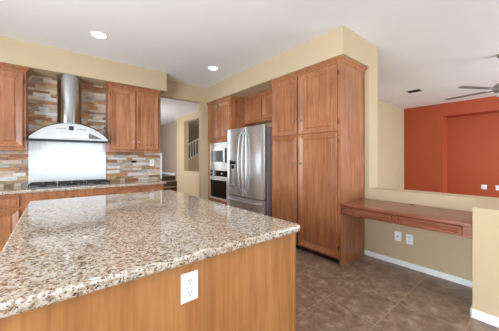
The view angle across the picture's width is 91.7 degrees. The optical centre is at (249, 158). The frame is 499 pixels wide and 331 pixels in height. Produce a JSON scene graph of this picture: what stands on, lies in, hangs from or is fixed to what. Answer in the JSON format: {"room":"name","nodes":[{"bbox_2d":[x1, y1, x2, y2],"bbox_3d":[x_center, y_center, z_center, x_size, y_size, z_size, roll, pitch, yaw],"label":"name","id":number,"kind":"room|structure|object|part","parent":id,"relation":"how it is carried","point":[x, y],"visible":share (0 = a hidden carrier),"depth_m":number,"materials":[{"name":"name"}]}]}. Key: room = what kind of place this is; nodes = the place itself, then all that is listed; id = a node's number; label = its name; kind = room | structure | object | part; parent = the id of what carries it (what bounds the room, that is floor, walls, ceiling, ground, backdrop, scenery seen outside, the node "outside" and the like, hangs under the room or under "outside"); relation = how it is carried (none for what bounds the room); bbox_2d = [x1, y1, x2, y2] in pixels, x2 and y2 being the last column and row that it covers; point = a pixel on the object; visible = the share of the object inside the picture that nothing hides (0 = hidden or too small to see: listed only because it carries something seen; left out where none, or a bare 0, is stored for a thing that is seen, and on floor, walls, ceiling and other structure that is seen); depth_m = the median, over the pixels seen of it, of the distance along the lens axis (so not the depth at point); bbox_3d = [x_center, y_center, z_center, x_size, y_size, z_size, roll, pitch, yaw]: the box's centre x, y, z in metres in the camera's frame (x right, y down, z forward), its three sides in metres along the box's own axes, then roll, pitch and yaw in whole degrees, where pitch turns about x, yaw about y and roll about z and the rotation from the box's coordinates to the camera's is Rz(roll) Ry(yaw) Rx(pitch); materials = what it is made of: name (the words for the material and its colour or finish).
{"room":"kitchen","nodes":[
{"label":"kitchen","id":0,"kind":"room"},
{"bbox_2d":[12,76,200,186],"bbox_3d":[-3.142,-0.132,3.760,5.250,2.898,0.120,0,0,-39],"label":"wall","id":1,"kind":"structure","parent":0,"point":[175,90],"depth_m":5.03,"materials":[{"name":"beige paint"}]},
{"bbox_2d":[0,63,30,150],"bbox_3d":[-3.464,-0.674,3.148,0.920,1.133,0.362,0,0,-39],"label":"upper cabinet","id":2,"kind":"object","parent":1,"relation":"attached to","point":[13,78],"visible":1,"depth_m":3.23,"materials":[{"name":"brown wood"}]},
{"bbox_3d":[-3.218,-0.658,3.167,0.378,1.000,0.025,0,0,-39],"label":"door","id":3,"kind":"part","parent":2,"relation":"part of","materials":[{"name":"brown wood"}]},
{"bbox_3d":[-3.478,-0.124,3.166,0.848,0.032,0.315,0,0,-39],"label":"light rail","id":4,"kind":"part","parent":2,"relation":"part of","materials":[{"name":"brown wood"}]},
{"bbox_3d":[-3.468,-1.212,3.154,0.920,0.058,0.347,0,0,-39],"label":"crown moulding","id":5,"kind":"part","parent":2,"relation":"part of","materials":[{"name":"brown wood"}]},
{"bbox_2d":[26,74,108,142],"bbox_3d":[-2.713,-0.751,3.675,0.960,0.979,0.477,0,0,-39],"label":"range hood","id":6,"kind":"object","parent":1,"relation":"attached to","point":[69,127],"visible":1,"depth_m":3.56,"materials":[{"name":"silver metal"}]},
{"bbox_3d":[-2.719,-0.267,3.682,0.952,0.010,0.455,0,0,-39],"label":"plate","id":7,"kind":"part","parent":6,"relation":"part of","materials":[{"name":"black"}]},
{"bbox_3d":[-2.561,-0.331,3.528,0.360,0.075,0.015,0,0,-39],"label":"panel","id":8,"kind":"part","parent":6,"relation":"part of","materials":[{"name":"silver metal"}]},
{"bbox_2d":[89,133,102,139],"bbox_3d":[-2.347,-0.339,3.708,0.180,0.088,0.003,0,0,-39],"label":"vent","id":9,"kind":"object","parent":6,"relation":"attached to","point":[92,136],"depth_m":3.70,"materials":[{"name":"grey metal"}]},
{"bbox_2d":[0,75,159,186],"bbox_3d":[-2.982,-0.421,3.795,3.138,1.638,0.028,0,0,-39],"label":"backsplash","id":10,"kind":"structure","parent":1,"relation":"attached to","point":[42,109],"depth_m":3.77,"materials":[{"name":"multicoloured tile"}]},
{"bbox_2d":[28,140,105,183],"bbox_3d":[-2.862,0.052,3.869,0.988,0.670,0.008,0,0,-39],"label":"panel","id":11,"kind":"object","parent":10,"relation":"attached to","point":[48,161],"visible":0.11,"depth_m":3.83,"materials":[{"name":"silver metal"}]},
{"bbox_2d":[103,81,162,152],"bbox_3d":[-2.050,-0.674,4.294,0.900,1.133,0.362,0,0,-39],"label":"upper cabinet","id":12,"kind":"object","parent":1,"relation":"attached to","point":[132,112],"visible":1,"depth_m":4.15,"materials":[{"name":"brown wood"}]},
{"bbox_3d":[-2.115,-0.658,4.060,0.368,1.000,0.025,0,0,-39],"label":"door","id":13,"kind":"part","parent":12,"relation":"part of","materials":[{"name":"brown wood"}]},
{"bbox_3d":[-2.064,-0.124,4.312,0.828,0.032,0.315,0,0,-39],"label":"light rail","id":14,"kind":"part","parent":12,"relation":"part of","materials":[{"name":"brown wood"}]},
{"bbox_3d":[-2.054,-1.212,4.299,0.900,0.058,0.347,0,0,-39],"label":"crown moulding","id":15,"kind":"part","parent":12,"relation":"part of","materials":[{"name":"brown wood"}]},
{"bbox_3d":[-1.808,-0.658,4.310,0.368,1.000,0.025,0,0,-39],"label":"door","id":16,"kind":"part","parent":12,"relation":"part of","materials":[{"name":"brown wood"}]},
{"bbox_2d":[160,153,161,178],"bbox_3d":[-1.790,0.143,4.840,0.026,0.513,0.155,0,0,-39],"label":"trim","id":17,"kind":"structure","parent":1,"relation":"attached to","point":[160,153],"depth_m":4.78,"materials":[{"name":"white paint"}]},
{"bbox_2d":[161,121,176,179],"bbox_3d":[-3.588,-0.132,10.864,0.100,2.898,3.200,0,0,-39],"label":"wall","id":18,"kind":"structure","parent":0,"point":[169,130],"depth_m":10.73,"materials":[{"name":"beige paint"}]},
{"bbox_2d":[0,25,368,102],"bbox_3d":[-1.721,-1.412,2.705,5.930,0.338,3.310,0,0,-39],"label":"soffit","id":19,"kind":"structure","parent":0,"point":[42,60],"depth_m":3.57,"materials":[{"name":"beige paint"}]},
{"bbox_2d":[177,111,198,196],"bbox_3d":[-1.449,-0.132,7.873,0.180,2.898,4.140,0,0,-39],"label":"wall","id":20,"kind":"structure","parent":0,"point":[187,181],"depth_m":8.96,"materials":[{"name":"beige paint"}]},
{"bbox_2d":[189,126,198,157],"bbox_3d":[-2.448,-0.132,12.237,3.400,2.898,0.100,0,0,-39],"label":"wall","id":21,"kind":"structure","parent":0,"point":[193,131],"depth_m":11.92,"materials":[{"name":"beige paint"}]},
{"bbox_2d":[189,154,198,170],"bbox_3d":[-2.088,0.171,10.920,2.299,2.292,0.080,0,0,-39],"label":"wall","id":22,"kind":"structure","parent":0,"point":[194,161],"depth_m":10.61,"materials":[{"name":"beige paint"}]},
{"bbox_2d":[189,138,198,158],"bbox_3d":[-2.127,-0.662,10.888,2.000,1.790,0.060,0,0,-39],"label":"stair railing","id":23,"kind":"object","parent":22,"relation":"attached to","point":[198,138],"visible":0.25,"depth_m":10.61,"materials":[{"name":"white paint"}]},
{"bbox_2d":[199,87,207,199],"bbox_3d":[-0.702,-0.132,5.737,1.030,2.898,0.120,0,0,-39],"label":"wall column","id":24,"kind":"structure","parent":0,"point":[203,107],"depth_m":5.41,"materials":[{"name":"beige paint"}]},
{"bbox_2d":[0,0,498,126],"bbox_3d":[-0.222,-1.631,5.676,12.200,0.100,15.700,0,0,-39],"label":"ceiling","id":25,"kind":"structure","parent":0,"point":[436,48],"depth_m":3.06,"materials":[{"name":"white paint"}]},
{"bbox_2d":[90,31,107,38],"bbox_3d":[-1.925,-1.576,3.100,0.196,0.010,0.196,0,0,-39],"label":"recessed light","id":26,"kind":"object","parent":25,"relation":"in","point":[96,34],"visible":1,"depth_m":3.10,"materials":[{"name":"white paint"}]},
{"bbox_2d":[207,66,218,69],"bbox_3d":[-0.637,-1.576,4.229,0.196,0.010,0.196,0,0,-39],"label":"recessed light","id":27,"kind":"object","parent":25,"relation":"in","point":[208,67],"visible":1,"depth_m":4.23,"materials":[{"name":"white paint"}]},
{"bbox_2d":[406,89,421,92],"bbox_3d":[3.851,-1.574,5.668,0.220,0.012,0.260,0,0,-39],"label":"ceiling vent","id":28,"kind":"object","parent":25,"relation":"in","point":[416,90],"visible":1,"depth_m":5.66,"materials":[{"name":"grey metal"}]},
{"bbox_2d":[445,54,498,99],"bbox_3d":[3.871,-1.257,3.724,1.411,0.648,1.440,0,0,-39],"label":"ceiling fan","id":29,"kind":"object","parent":25,"relation":"hanging from","point":[495,88],"visible":1,"depth_m":3.67,"materials":[{"name":"grey"}]},
{"bbox_3d":[3.635,-1.056,4.102,0.096,0.013,0.570,0,0,-26],"label":"blade","id":30,"kind":"part","parent":29,"relation":"part of","materials":[{"name":"grey"}]},
{"bbox_3d":[3.373,-1.056,3.609,0.570,0.013,0.096,0,0,-8],"label":"blade","id":31,"kind":"part","parent":29,"relation":"part of","materials":[{"name":"grey"}]},
{"bbox_3d":[3.843,-1.085,3.675,0.229,0.165,0.229,0,0,-39],"label":"motor","id":32,"kind":"part","parent":29,"relation":"part of","materials":[{"name":"grey metal"}]},
{"bbox_2d":[261,42,377,250],"bbox_3d":[0.680,-0.132,4.650,0.250,2.898,3.310,0,0,-39],"label":"wall","id":33,"kind":"structure","parent":0,"point":[371,74],"depth_m":3.33,"materials":[{"name":"beige paint"}]},
{"bbox_2d":[244,89,271,125],"bbox_3d":[0.345,-0.972,4.605,0.322,0.538,1.153,0,0,-39],"label":"upper cabinet","id":34,"kind":"object","parent":33,"relation":"attached to","point":[258,107],"visible":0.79,"depth_m":4.64,"materials":[{"name":"brown wood"}]},
{"bbox_3d":[0.068,-0.951,4.756,0.025,0.415,0.495,0,0,-39],"label":"door","id":35,"kind":"part","parent":34,"relation":"part of","materials":[{"name":"brown wood"}]},
{"bbox_3d":[0.246,-1.212,4.526,0.040,0.058,1.149,0,0,-39],"label":"crown moulding","id":36,"kind":"part","parent":34,"relation":"part of","materials":[{"name":"brown wood"}]},
{"bbox_3d":[0.411,-0.951,4.332,0.025,0.415,0.535,0,0,-39],"label":"door","id":37,"kind":"part","parent":34,"relation":"part of","materials":[{"name":"brown wood"}]},
{"bbox_2d":[364,250,471,287],"bbox_3d":[1.956,1.284,2.865,0.014,0.066,1.194,0,0,-39],"label":"baseboard","id":38,"kind":"structure","parent":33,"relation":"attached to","point":[439,274],"depth_m":2.81,"materials":[{"name":"white paint"}]},
{"bbox_2d":[378,100,403,188],"bbox_3d":[2.914,-0.132,6.157,5.120,2.898,0.100,0,0,-39],"label":"wall","id":39,"kind":"structure","parent":0,"point":[390,117],"depth_m":7.06,"materials":[{"name":"beige paint"}]},
{"bbox_2d":[296,248,498,330],"bbox_3d":[-0.222,1.367,5.676,12.200,0.100,15.700,0,0,-39],"label":"floor","id":40,"kind":"structure","parent":0,"point":[366,293],"depth_m":2.28,"materials":[{"name":"brown tile"}]},
{"bbox_2d":[0,193,23,252],"bbox_3d":[-3.426,0.880,3.027,0.924,0.874,0.656,0,0,-39],"label":"base cabinet","id":41,"kind":"object","parent":40,"relation":"on","point":[11,205],"visible":0.41,"depth_m":3.01,"materials":[{"name":"brown wood"}]},
{"bbox_3d":[-3.074,0.544,2.945,0.410,0.145,0.021,0,0,-39],"label":"drawer","id":42,"kind":"part","parent":41,"relation":"part of","materials":[{"name":"brown wood"}]},
{"bbox_3d":[-3.073,0.919,2.944,0.410,0.555,0.025,0,0,-39],"label":"door","id":43,"kind":"part","parent":41,"relation":"part of","materials":[{"name":"brown wood"}]},
{"bbox_2d":[24,187,114,209],"bbox_3d":[-2.663,0.880,3.645,1.039,0.874,0.656,0,0,-39],"label":"base cabinet","id":44,"kind":"object","parent":40,"relation":"on","point":[28,197],"visible":0.11,"depth_m":3.37,"materials":[{"name":"brown wood"}]},
{"bbox_2d":[115,184,163,193],"bbox_3d":[-1.966,0.880,4.210,0.754,0.874,0.656,0,0,-39],"label":"base cabinet","id":45,"kind":"object","parent":40,"relation":"on","point":[144,188],"visible":0.25,"depth_m":3.96,"materials":[{"name":"brown wood"}]},
{"bbox_2d":[0,179,165,194],"bbox_3d":[-2.723,0.422,3.604,2.785,0.042,0.647,0,0,-39],"label":"countertop","id":46,"kind":"structure","parent":45,"relation":"on","point":[17,189],"depth_m":3.48,"materials":[{"name":"stone"}]},
{"bbox_2d":[27,179,110,188],"bbox_3d":[-2.686,0.373,3.657,0.970,0.054,0.485,0,0,-39],"label":"gas cooktop","id":47,"kind":"object","parent":46,"relation":"in","point":[32,185],"visible":1,"depth_m":3.54,"materials":[{"name":"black metal"}]},
{"bbox_3d":[-1.926,0.544,3.875,0.335,0.145,0.021,0,0,-39],"label":"drawer","id":48,"kind":"part","parent":45,"relation":"part of","materials":[{"name":"brown wood"}]},
{"bbox_3d":[-1.644,0.544,4.103,0.330,0.145,0.021,0,0,-39],"label":"drawer","id":49,"kind":"part","parent":45,"relation":"part of","materials":[{"name":"brown wood"}]},
{"bbox_2d":[0,233,295,330],"bbox_3d":[-0.878,0.881,1.880,1.302,0.873,2.083,0,0,-39],"label":"kitchen island","id":50,"kind":"object","parent":40,"relation":"on","point":[251,288],"visible":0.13,"depth_m":1.08,"materials":[{"name":"brown wood"}]},
{"bbox_2d":[0,190,299,318],"bbox_3d":[-0.879,0.422,1.879,1.357,0.043,2.140,0,0,-39],"label":"island countertop","id":51,"kind":"structure","parent":50,"relation":"on","point":[58,250],"depth_m":1.22,"materials":[{"name":"stone"}]},
{"bbox_2d":[181,270,197,304],"bbox_3d":[-0.256,0.552,1.042,0.078,0.124,0.008,0,0,-39],"label":"wall outlet","id":52,"kind":"object","parent":50,"relation":"attached to","point":[189,281],"visible":1,"depth_m":1.04,"materials":[{"name":"white plastic"}]},
{"bbox_2d":[187,289,193,296],"bbox_3d":[-0.255,0.577,1.040,0.033,0.027,0.002,0,0,-39],"label":"socket","id":53,"kind":"object","parent":52,"relation":"attached to","point":[190,292],"depth_m":1.04,"materials":[{"name":"white plastic"}]},
{"bbox_2d":[187,278,193,284],"bbox_3d":[-0.255,0.527,1.040,0.033,0.027,0.002,0,0,-39],"label":"socket","id":54,"kind":"object","parent":52,"relation":"attached to","point":[190,281],"depth_m":1.04,"materials":[{"name":"white plastic"}]},
{"bbox_3d":[0.268,0.881,1.482,0.022,0.873,0.022,0,0,-39],"label":"corner trim","id":55,"kind":"part","parent":50,"relation":"part of","materials":[{"name":"brown wood"}]},
{"bbox_2d":[161,174,176,191],"bbox_3d":[-4.353,1.008,10.297,1.798,0.618,2.913,0,0,-39],"label":"steps","id":56,"kind":"structure","parent":40,"relation":"on","point":[171,183],"depth_m":9.85,"materials":[{"name":"brown carpet"}]},
{"bbox_2d":[207,95,253,204],"bbox_3d":[-0.420,0.038,5.282,0.660,2.558,0.938,0,0,-39],"label":"tall cabinet","id":57,"kind":"object","parent":40,"relation":"on","point":[226,113],"visible":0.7,"depth_m":5.00,"materials":[{"name":"brown wood"}]},
{"bbox_3d":[-0.794,-0.765,5.284,0.025,0.785,0.408,0,0,-39],"label":"door","id":58,"kind":"part","parent":57,"relation":"part of","materials":[{"name":"brown wood"}]},
{"bbox_3d":[-0.656,1.042,5.117,0.021,0.290,0.842,0,0,-39],"label":"drawer","id":59,"kind":"part","parent":57,"relation":"part of","materials":[{"name":"brown wood"}]},
{"bbox_2d":[209,168,227,201],"bbox_3d":[-0.469,0.545,5.239,0.573,0.653,0.779,0,0,-39],"label":"wall oven","id":60,"kind":"object","parent":57,"relation":"in","point":[218,177],"visible":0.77,"depth_m":5.07,"materials":[{"name":"silver metal"}]},
{"bbox_3d":[-0.646,0.312,5.089,0.014,0.120,0.669,0,0,-39],"label":"control panel","id":61,"kind":"part","parent":60,"relation":"part of","materials":[{"name":"black glass"}]},
{"bbox_3d":[-0.650,0.617,5.089,0.020,0.460,0.694,0,0,-39],"label":"door","id":62,"kind":"part","parent":60,"relation":"part of","materials":[{"name":"black glass"}]},
{"bbox_2d":[210,142,226,168],"bbox_3d":[-0.470,-0.059,5.239,0.536,0.552,0.779,0,0,-39],"label":"microwave","id":63,"kind":"object","parent":57,"relation":"in","point":[218,151],"visible":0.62,"depth_m":5.09,"materials":[{"name":"silver metal"}]},
{"bbox_3d":[-0.644,-0.058,5.091,0.016,0.380,0.659,0,0,-39],"label":"door","id":64,"kind":"part","parent":63,"relation":"part of","materials":[{"name":"silver metal"}]},
{"bbox_3d":[-0.477,-0.063,4.870,0.002,0.300,0.075,0,0,-39],"label":"control panel","id":65,"kind":"part","parent":63,"relation":"part of","materials":[{"name":"black"}]},
{"bbox_3d":[-0.522,-0.765,4.947,0.025,0.785,0.410,0,0,-39],"label":"door","id":66,"kind":"part","parent":57,"relation":"part of","materials":[{"name":"brown wood"}]},
{"bbox_3d":[-0.503,-1.212,5.215,0.418,0.058,0.938,0,0,-39],"label":"crown moulding","id":67,"kind":"part","parent":57,"relation":"part of","materials":[{"name":"brown wood"}]},
{"bbox_2d":[227,124,271,216],"bbox_3d":[0.117,0.385,4.467,0.775,1.865,1.075,0,0,-39],"label":"refrigerator","id":68,"kind":"object","parent":40,"relation":"on","point":[249,149],"visible":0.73,"depth_m":4.11,"materials":[{"name":"silver metal"}]},
{"bbox_3d":[-0.261,0.062,4.505,0.065,1.220,0.541,0,0,-39],"label":"door","id":69,"kind":"part","parent":68,"relation":"part of","materials":[{"name":"silver metal"}]},
{"bbox_3d":[-0.176,0.062,4.291,0.099,1.082,0.023,0,0,-39],"label":"handle","id":70,"kind":"part","parent":68,"relation":"part of","materials":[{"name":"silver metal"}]},
{"bbox_3d":[-0.106,0.062,4.205,0.099,1.082,0.023,0,0,-39],"label":"handle","id":71,"kind":"part","parent":68,"relation":"part of","materials":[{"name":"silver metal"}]},
{"bbox_3d":[-0.139,0.742,4.260,0.094,0.028,0.970,0,0,-39],"label":"handle","id":72,"kind":"part","parent":68,"relation":"part of","materials":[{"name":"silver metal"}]},
{"bbox_3d":[-0.091,0.821,4.298,0.061,0.272,1.075,0,0,-39],"label":"freezer drawer","id":73,"kind":"part","parent":68,"relation":"part of","materials":[{"name":"silver metal"}]},
{"bbox_3d":[0.080,0.062,4.084,0.065,1.220,0.526,0,0,-39],"label":"door","id":74,"kind":"part","parent":68,"relation":"part of","materials":[{"name":"silver metal"}]},
{"bbox_2d":[270,55,367,265],"bbox_3d":[0.965,0.038,3.572,0.660,2.558,1.231,0,0,-39],"label":"pantry cabinet","id":75,"kind":"object","parent":40,"relation":"on","point":[318,110],"visible":0.93,"depth_m":3.22,"materials":[{"name":"brown wood"}]},
{"bbox_3d":[0.522,-0.753,3.659,0.025,0.829,0.506,0,0,-39],"label":"door","id":76,"kind":"part","parent":75,"relation":"part of","materials":[{"name":"brown wood"}]},
{"bbox_3d":[0.522,0.444,3.659,0.025,1.546,0.506,0,0,-39],"label":"door","id":77,"kind":"part","parent":75,"relation":"part of","materials":[{"name":"brown wood"}]},
{"bbox_3d":[0.888,-0.753,3.207,0.025,0.829,0.602,0,0,-39],"label":"door","id":78,"kind":"part","parent":75,"relation":"part of","materials":[{"name":"brown wood"}]},
{"bbox_3d":[0.888,0.444,3.207,0.025,1.546,0.602,0,0,-39],"label":"door","id":79,"kind":"part","parent":75,"relation":"part of","materials":[{"name":"brown wood"}]},
{"bbox_3d":[0.970,-1.212,3.576,0.645,0.058,1.231,0,0,-39],"label":"crown moulding","id":80,"kind":"part","parent":75,"relation":"part of","materials":[{"name":"brown wood"}]},
{"bbox_3d":[1.343,1.279,3.150,0.602,0.076,0.018,0,0,-39],"label":"panel","id":81,"kind":"part","parent":75,"relation":"part of","materials":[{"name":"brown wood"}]},
{"bbox_2d":[369,187,498,317],"bbox_3d":[2.197,0.861,2.281,0.874,0.912,2.280,0,0,-39],"label":"wall","id":82,"kind":"structure","parent":0,"point":[476,259],"depth_m":2.59,"materials":[{"name":"beige paint"}]},
{"bbox_2d":[395,231,400,241],"bbox_3d":[1.843,0.965,3.009,0.008,0.115,0.075,0,0,-39],"label":"wall jack plate","id":83,"kind":"object","parent":82,"relation":"attached to","point":[397,234],"visible":1,"depth_m":3.01,"materials":[{"name":"white plastic"}]},
{"bbox_2d":[340,198,471,238],"bbox_3d":[1.711,0.605,2.667,0.640,0.134,1.189,0,0,-39],"label":"desk","id":84,"kind":"object","parent":82,"relation":"attached to","point":[442,220],"visible":0.88,"depth_m":2.44,"materials":[{"name":"brown wood"}]},
{"bbox_3d":[1.297,0.618,2.717,0.021,0.078,0.540,0,0,-39],"label":"drawer","id":85,"kind":"part","parent":84,"relation":"part of","materials":[{"name":"brown wood"}]},
{"bbox_3d":[1.656,0.618,2.274,0.021,0.078,0.520,0,0,-39],"label":"drawer","id":86,"kind":"part","parent":84,"relation":"part of","materials":[{"name":"brown wood"}]},
{"bbox_2d":[406,234,412,244],"bbox_3d":[1.922,0.972,2.911,0.008,0.115,0.075,0,0,-39],"label":"wall outlet","id":87,"kind":"object","parent":82,"relation":"attached to","point":[409,238],"visible":1,"depth_m":2.91,"materials":[{"name":"white plastic"}]},
{"bbox_2d":[470,305,498,327],"bbox_3d":[2.440,1.280,1.759,0.626,0.075,1.162,0,0,-39],"label":"baseboard","id":88,"kind":"structure","parent":82,"relation":"attached to","point":[476,314],"depth_m":1.95,"materials":[{"name":"white paint"}]},
{"bbox_2d":[404,96,498,192],"bbox_3d":[7.010,-0.127,5.549,0.520,2.908,6.200,0,0,-39],"label":"wall","id":89,"kind":"structure","parent":0,"point":[425,127],"depth_m":7.21,"materials":[{"name":"paint"}]},
{"bbox_2d":[447,113,498,197],"bbox_3d":[7.251,-0.132,5.744,0.100,2.898,6.200,0,0,-39],"label":"niche","id":90,"kind":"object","parent":89,"relation":"in","point":[472,141],"depth_m":6.83,"materials":[{"name":"paint"}]}
]}

